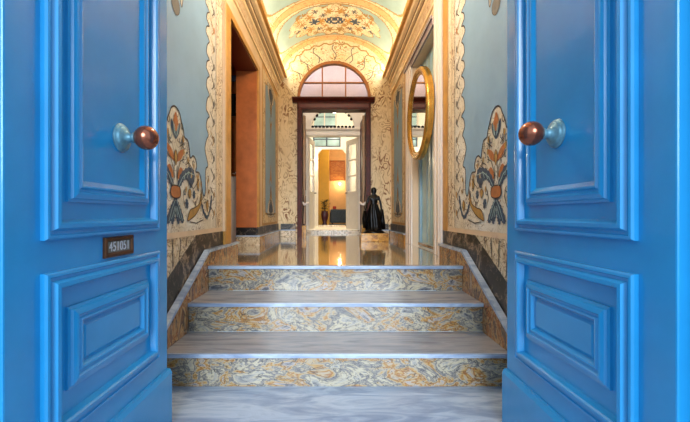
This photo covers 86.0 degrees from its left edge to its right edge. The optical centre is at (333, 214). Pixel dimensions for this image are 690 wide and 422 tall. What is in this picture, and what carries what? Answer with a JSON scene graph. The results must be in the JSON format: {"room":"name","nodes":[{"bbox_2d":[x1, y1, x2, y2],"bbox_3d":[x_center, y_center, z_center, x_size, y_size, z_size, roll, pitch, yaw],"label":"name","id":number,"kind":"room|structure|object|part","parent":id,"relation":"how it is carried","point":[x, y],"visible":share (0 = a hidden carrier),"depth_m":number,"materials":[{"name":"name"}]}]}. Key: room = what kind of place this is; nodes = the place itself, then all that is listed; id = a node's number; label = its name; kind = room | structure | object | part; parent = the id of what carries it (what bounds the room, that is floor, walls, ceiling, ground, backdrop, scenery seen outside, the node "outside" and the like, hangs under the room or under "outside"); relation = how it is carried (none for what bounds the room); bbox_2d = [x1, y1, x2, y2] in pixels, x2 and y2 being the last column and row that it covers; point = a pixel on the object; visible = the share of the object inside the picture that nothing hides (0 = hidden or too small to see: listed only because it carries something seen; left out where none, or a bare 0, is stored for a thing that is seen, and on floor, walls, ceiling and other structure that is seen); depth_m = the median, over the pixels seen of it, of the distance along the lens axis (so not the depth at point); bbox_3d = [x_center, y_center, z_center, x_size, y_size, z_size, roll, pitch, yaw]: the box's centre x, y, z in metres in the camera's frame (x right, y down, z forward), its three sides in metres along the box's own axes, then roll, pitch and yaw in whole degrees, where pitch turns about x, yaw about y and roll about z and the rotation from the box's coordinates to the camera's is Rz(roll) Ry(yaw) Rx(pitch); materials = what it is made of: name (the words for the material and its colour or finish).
{"room":"historic interior","nodes":[
{"label":"historic interior","id":0,"kind":"room"},
{"bbox_2d":[167,0,277,312],"bbox_3d":[-0.971,-0.666,3.219,0.237,3.000,4.963,0,0,0],"label":"wall","id":1,"kind":"structure","parent":0,"point":[194,27],"depth_m":2.32,"materials":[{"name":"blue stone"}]},
{"bbox_2d":[222,0,259,243],"bbox_3d":[-0.847,-0.725,3.535,0.026,1.913,1.390,0,0,0],"label":"door surround","id":2,"kind":"object","parent":1,"relation":"attached to","point":[228,17],"visible":1,"depth_m":2.92,"materials":[{"name":"paint"}]},
{"bbox_2d":[231,22,256,234],"bbox_3d":[-0.975,-0.636,3.580,0.231,1.950,1.100,0,0,0],"label":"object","id":3,"kind":"object","parent":1,"relation":"attached to","point":[246,72],"visible":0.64,"depth_m":4.12,"materials":[{"name":"paint"}]},
{"bbox_2d":[231,75,235,241],"bbox_3d":[-1.346,-0.626,4.183,0.527,1.920,0.104,0,0,0],"label":"door","id":4,"kind":"structure","parent":3,"relation":"attached to","point":[233,77],"depth_m":4.20,"materials":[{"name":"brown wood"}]},
{"bbox_3d":[-1.350,-0.979,4.217,0.420,1.095,0.006,0,0,0],"label":"pane","id":5,"kind":"part","parent":4,"relation":"part of","materials":[{"name":"black glass"}]},
{"bbox_3d":[-1.122,-1.021,4.207,0.076,1.110,0.055,0,0,0],"label":"lock plate","id":6,"kind":"part","parent":4,"relation":"part of","materials":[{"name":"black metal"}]},
{"bbox_3d":[-1.355,-1.008,4.218,0.510,1.155,0.035,0,0,0],"label":"glazing frame","id":7,"kind":"part","parent":4,"relation":"part of","materials":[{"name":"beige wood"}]},
{"bbox_2d":[235,224,279,244],"bbox_3d":[-0.955,0.239,4.896,0.271,0.200,1.605,0,0,0],"label":"baseboard","id":8,"kind":"structure","parent":1,"relation":"attached to","point":[266,233],"depth_m":4.28,"materials":[{"name":"beige stone"}]},
{"bbox_2d":[231,0,285,96],"bbox_3d":[-0.805,-1.971,3.220,0.150,0.370,4.959,0,0,0],"label":"crown molding","id":9,"kind":"structure","parent":1,"relation":"attached to","point":[251,13],"depth_m":4.15,"materials":[{"name":"beige paint"}]},
{"bbox_2d":[231,64,235,74],"bbox_3d":[-1.890,-0.916,3.950,1.600,2.700,2.900,0,0,0],"label":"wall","id":10,"kind":"structure","parent":0,"point":[233,71],"depth_m":5.30,"materials":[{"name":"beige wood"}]},
{"bbox_2d":[318,150,345,224],"bbox_3d":[0.010,-1.179,11.060,3.200,2.975,2.880,0,0,0],"label":"wall","id":11,"kind":"structure","parent":0,"point":[332,191],"depth_m":12.34,"materials":[{"name":"paint"}]},
{"bbox_2d":[330,160,344,180],"bbox_3d":[0.105,-1.466,12.374,0.530,0.680,0.048,0,0,0],"label":"wall picture","id":12,"kind":"object","parent":11,"relation":"attached to","point":[337,167],"visible":1,"depth_m":12.37,"materials":[{"name":"orange"}]},
{"bbox_2d":[306,227,359,232],"bbox_3d":[0.010,0.359,8.200,2.600,0.150,2.800,0,0,0],"label":"floor","id":13,"kind":"structure","parent":0,"point":[317,229],"depth_m":6.80,"materials":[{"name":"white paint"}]},
{"bbox_2d":[310,137,356,226],"bbox_3d":[0.010,-1.304,9.545,2.300,3.225,0.150,0,0,0],"label":"wall","id":14,"kind":"structure","parent":0,"point":[343,139],"depth_m":9.50,"materials":[{"name":"white paint"}]},
{"bbox_2d":[313,137,340,146],"bbox_3d":[-0.182,-1.876,9.533,0.715,0.280,0.045,0,0,0],"label":"window","id":15,"kind":"structure","parent":14,"relation":"in","point":[319,141],"depth_m":9.54,"materials":[{"name":"white glass"}]},
{"bbox_2d":[303,113,364,229],"bbox_3d":[0.010,-1.389,6.945,1.760,3.455,0.150,0,0,0],"label":"wall","id":16,"kind":"structure","parent":0,"point":[356,117],"depth_m":6.90,"materials":[{"name":"white paint"}]},
{"bbox_2d":[308,137,316,228],"bbox_3d":[-0.419,-0.584,7.135,0.157,1.725,0.417,0,0,0],"label":"door","id":17,"kind":"structure","parent":16,"relation":"in","point":[311,144],"depth_m":7.13,"materials":[{"name":"white wood"}]},
{"bbox_3d":[-0.441,-0.898,7.135,0.006,0.915,0.277,0,0,11],"label":"pane","id":18,"kind":"part","parent":17,"relation":"part of","materials":[{"name":"clear glass"}]},
{"bbox_2d":[311,113,353,127],"bbox_3d":[-0.020,-1.825,6.941,0.830,0.427,0.028,0,0,0],"label":"window","id":19,"kind":"structure","parent":16,"relation":"in","point":[321,120],"depth_m":6.95,"materials":[{"name":"clear glass"}]},
{"bbox_2d":[345,137,358,228],"bbox_3d":[0.357,-0.584,7.125,0.148,1.725,0.441,0,0,-28],"label":"door","id":20,"kind":"structure","parent":16,"relation":"in","point":[352,146],"depth_m":7.11,"materials":[{"name":"white wood"}]},
{"bbox_3d":[0.357,-0.898,7.125,0.006,0.915,0.301,0,0,-28],"label":"pane","id":21,"kind":"part","parent":20,"relation":"part of","materials":[{"name":"clear glass"}]},
{"bbox_2d":[278,37,390,236],"bbox_3d":[0.010,-1.201,5.774,1.740,3.080,0.152,0,0,0],"label":"wall","id":22,"kind":"structure","parent":0,"point":[356,53],"depth_m":5.70,"materials":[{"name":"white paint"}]},
{"bbox_2d":[292,97,374,236],"bbox_3d":[-0.007,-0.721,6.003,1.255,2.120,0.835,0,0,0],"label":"door frame","id":23,"kind":"structure","parent":22,"relation":"in","point":[304,104],"depth_m":5.65,"materials":[{"name":"brown wood"}]},
{"bbox_3d":[-0.526,-0.633,5.742,0.073,1.945,0.215,0,0,0],"label":"post","id":24,"kind":"part","parent":23,"relation":"part of","materials":[{"name":"brown wood"}]},
{"bbox_3d":[-0.486,-0.646,6.135,0.012,1.640,0.430,0,0,-1],"label":"moulding","id":25,"kind":"part","parent":23,"relation":"part of","materials":[{"name":"brown wood"}]},
{"bbox_2d":[302,115,308,223],"bbox_3d":[-0.455,-0.701,5.767,0.113,1.690,0.105,0,0,33],"label":"door","id":26,"kind":"structure","parent":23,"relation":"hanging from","point":[304,203],"depth_m":5.77,"materials":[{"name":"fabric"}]},
{"bbox_3d":[-0.007,-1.746,5.652,1.255,0.070,0.135,0,0,0],"label":"cornice","id":27,"kind":"part","parent":23,"relation":"part of","materials":[{"name":"brown wood"}]},
{"bbox_3d":[0.465,-0.646,6.135,0.014,1.640,0.431,0,0,-4],"label":"moulding","id":28,"kind":"part","parent":23,"relation":"part of","materials":[{"name":"brown wood"}]},
{"bbox_2d":[359,115,365,210],"bbox_3d":[0.445,-0.701,5.772,0.110,1.690,0.115,0,0,0],"label":"door curtain","id":29,"kind":"object","parent":23,"relation":"hanging from","point":[362,203],"visible":0.88,"depth_m":5.77,"materials":[{"name":"fabric"}]},
{"bbox_3d":[0.526,-0.633,5.742,0.073,1.945,0.215,0,0,0],"label":"post","id":30,"kind":"part","parent":23,"relation":"part of","materials":[{"name":"brown wood"}]},
{"bbox_2d":[297,61,370,96],"bbox_3d":[0.000,-2.061,5.715,1.128,0.589,0.090,0,0,0],"label":"window","id":31,"kind":"structure","parent":22,"relation":"in","point":[329,78],"depth_m":5.72,"materials":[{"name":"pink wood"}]},
{"bbox_2d":[280,224,388,236],"bbox_3d":[0.010,0.241,5.677,1.658,0.195,0.044,0,0,0],"label":"baseboard","id":32,"kind":"structure","parent":22,"relation":"attached to","point":[287,230],"depth_m":5.67,"materials":[{"name":"beige stone"}]},
{"bbox_2d":[261,0,408,62],"bbox_3d":[0.010,-2.471,3.298,1.810,0.660,5.124,0,0,0],"label":"ceiling","id":33,"kind":"structure","parent":0,"point":[293,23],"depth_m":5.00,"materials":[{"name":"paint"}]},
{"bbox_2d":[212,233,458,264],"bbox_3d":[-0.105,0.387,4.647,1.970,0.095,4.305,0,0,0],"label":"floor","id":34,"kind":"structure","parent":0,"point":[315,248],"depth_m":3.22,"materials":[{"name":"brown stone"}]},
{"bbox_2d":[359,232,388,241],"bbox_3d":[0.506,0.286,4.750,0.343,0.105,0.340,0,0,0],"label":"stone block","id":35,"kind":"object","parent":34,"relation":"on","point":[363,237],"visible":0.88,"depth_m":4.58,"materials":[{"name":"stone"}]},
{"bbox_2d":[362,187,385,232],"bbox_3d":[0.509,-0.058,4.738,0.280,0.584,0.284,0,0,28],"label":"statue","id":36,"kind":"object","parent":35,"relation":"on","point":[373,220],"visible":1,"depth_m":4.69,"materials":[{"name":"brown metal"}]},
{"bbox_2d":[362,210,366,227],"bbox_3d":[0.394,0.059,4.700,0.070,0.231,0.110,0,0,16],"label":"drapery","id":37,"kind":"object","parent":36,"relation":"hanging from","point":[364,218],"depth_m":4.67,"materials":[{"name":"fabric"}]},
{"bbox_2d":[380,209,385,229],"bbox_3d":[0.629,0.063,4.735,0.073,0.261,0.059,0,0,-45],"label":"drapery","id":38,"kind":"object","parent":36,"relation":"hanging from","point":[382,220],"depth_m":4.71,"materials":[{"name":"brown metal"}]},
{"bbox_2d":[391,0,506,316],"bbox_3d":[0.991,-0.666,3.219,0.237,3.000,4.963,0,0,0],"label":"wall","id":39,"kind":"structure","parent":0,"point":[474,31],"depth_m":2.34,"materials":[{"name":"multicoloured paint"}]},
{"bbox_2d":[389,224,404,242],"bbox_3d":[0.859,0.239,5.080,0.040,0.200,1.239,0,0,0],"label":"baseboard","id":40,"kind":"structure","parent":39,"relation":"attached to","point":[397,232],"depth_m":4.98,"materials":[{"name":"stone"}]},
{"bbox_2d":[383,0,433,97],"bbox_3d":[0.825,-1.971,3.220,0.150,0.370,4.959,0,0,0],"label":"crown molding","id":41,"kind":"structure","parent":39,"relation":"attached to","point":[417,13],"depth_m":4.19,"materials":[{"name":"beige paint"}]},
{"bbox_2d":[407,66,433,159],"bbox_3d":[0.812,-0.956,3.540,0.068,0.866,0.866,0,0,0],"label":"wall mirror","id":42,"kind":"object","parent":39,"relation":"attached to","point":[420,112],"visible":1,"depth_m":3.44,"materials":[{"name":"gold metal"},{"name":"mirror glass"}]},
{"bbox_2d":[403,0,442,255],"bbox_3d":[0.857,-0.814,3.725,0.044,2.305,1.470,0,0,0],"label":"frame","id":43,"kind":"object","parent":39,"relation":"attached to","point":[436,21],"visible":0.92,"depth_m":3.13,"materials":[{"name":"beige paint"}]},
{"bbox_2d":[418,45,433,249],"bbox_3d":[0.960,-0.653,3.670,0.039,1.983,0.938,0,0,0],"label":"panel","id":44,"kind":"object","parent":39,"relation":"attached to","point":[426,165],"visible":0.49,"depth_m":3.82,"materials":[{"name":"blue paint"}]},
{"bbox_3d":[0.010,0.371,11.100,3.200,0.125,3.000,0,0,0],"label":"floor","id":45,"kind":"structure","parent":0,"visible":0},
{"bbox_2d":[321,200,330,224],"bbox_3d":[-0.268,-0.067,10.770,0.370,0.752,0.352,0,0,-29],"label":"potted plant","id":46,"kind":"object","parent":45,"relation":"on","point":[324,214],"visible":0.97,"depth_m":10.69,"materials":[{"name":"green plant"}]},
{"bbox_2d":[330,209,345,224],"bbox_3d":[0.290,0.071,11.665,0.840,0.475,0.610,0,0,0],"label":"sofa","id":47,"kind":"object","parent":45,"relation":"on","point":[336,215],"visible":0.48,"depth_m":11.36,"materials":[{"name":"fabric"}]},
{"bbox_3d":[0.010,-1.183,0.578,5.200,4.365,0.315,0,0,0],"label":"wall","id":48,"kind":"structure","parent":0,"visible":0},
{"bbox_2d":[0,0,171,421],"bbox_3d":[-0.632,-0.553,1.098,0.188,2.746,0.728,0,0,0],"label":"door","id":49,"kind":"structure","parent":48,"relation":"in","point":[83,83],"depth_m":0.96,"materials":[{"name":"blue paint"}]},
{"bbox_3d":[-0.647,0.334,1.100,0.022,0.400,0.544,0,0,0],"label":"panel moulding","id":50,"kind":"part","parent":49,"relation":"part of","materials":[{"name":"blue paint"}]},
{"bbox_3d":[-0.647,-0.564,1.100,0.022,1.245,0.544,0,0,0],"label":"panel moulding","id":51,"kind":"part","parent":49,"relation":"part of","materials":[{"name":"blue paint"}]},
{"bbox_3d":[-0.648,0.329,1.100,0.019,0.204,0.390,0,0,0],"label":"raised panel","id":52,"kind":"part","parent":49,"relation":"part of","materials":[{"name":"blue paint"}]},
{"bbox_3d":[-0.648,-0.564,1.100,0.019,1.065,0.390,0,0,0],"label":"raised panel","id":53,"kind":"part","parent":49,"relation":"part of","materials":[{"name":"blue paint"}]},
{"bbox_3d":[-0.653,0.096,1.127,0.009,0.060,0.150,0,0,0],"label":"number plate","id":54,"kind":"part","parent":49,"relation":"part of","materials":[{"name":"brown metal"}]},
{"bbox_3d":[-0.629,-0.234,1.130,0.046,0.088,0.088,0,0,0],"label":"knob","id":55,"kind":"part","parent":49,"relation":"part of","materials":[{"name":"metal"}]},
{"bbox_2d":[502,0,689,421],"bbox_3d":[0.654,-0.553,1.105,0.184,2.746,0.742,0,0,0],"label":"door","id":56,"kind":"structure","parent":48,"relation":"in","point":[598,91],"depth_m":0.94,"materials":[{"name":"blue paint"}]},
{"bbox_3d":[0.653,-0.245,1.120,0.046,0.088,0.088,0,0,0],"label":"knob","id":57,"kind":"part","parent":56,"relation":"part of","materials":[{"name":"metal"}]},
{"bbox_3d":[0.672,0.329,1.100,0.019,0.204,0.390,0,0,0],"label":"raised panel","id":58,"kind":"part","parent":56,"relation":"part of","materials":[{"name":"blue paint"}]},
{"bbox_3d":[0.672,-0.564,1.100,0.019,1.065,0.390,0,0,0],"label":"raised panel","id":59,"kind":"part","parent":56,"relation":"part of","materials":[{"name":"blue paint"}]},
{"bbox_3d":[0.671,0.334,1.100,0.022,0.400,0.544,0,0,0],"label":"panel moulding","id":60,"kind":"part","parent":56,"relation":"part of","materials":[{"name":"blue paint"}]},
{"bbox_3d":[0.671,-0.564,1.100,0.022,1.245,0.544,0,0,0],"label":"panel moulding","id":61,"kind":"part","parent":56,"relation":"part of","materials":[{"name":"blue paint"}]},
{"bbox_3d":[0.010,1.067,-2.950,10.000,0.135,6.100,0,0,0],"label":"floor","id":62,"kind":"structure","parent":0,"visible":0},
{"bbox_2d":[167,241,506,421],"bbox_3d":[0.010,0.616,1.652,1.725,0.767,3.104,0,0,0],"label":"staircase","id":63,"kind":"structure","parent":62,"relation":"on","point":[441,355],"depth_m":1.89,"materials":[{"name":"stone"}]}
]}

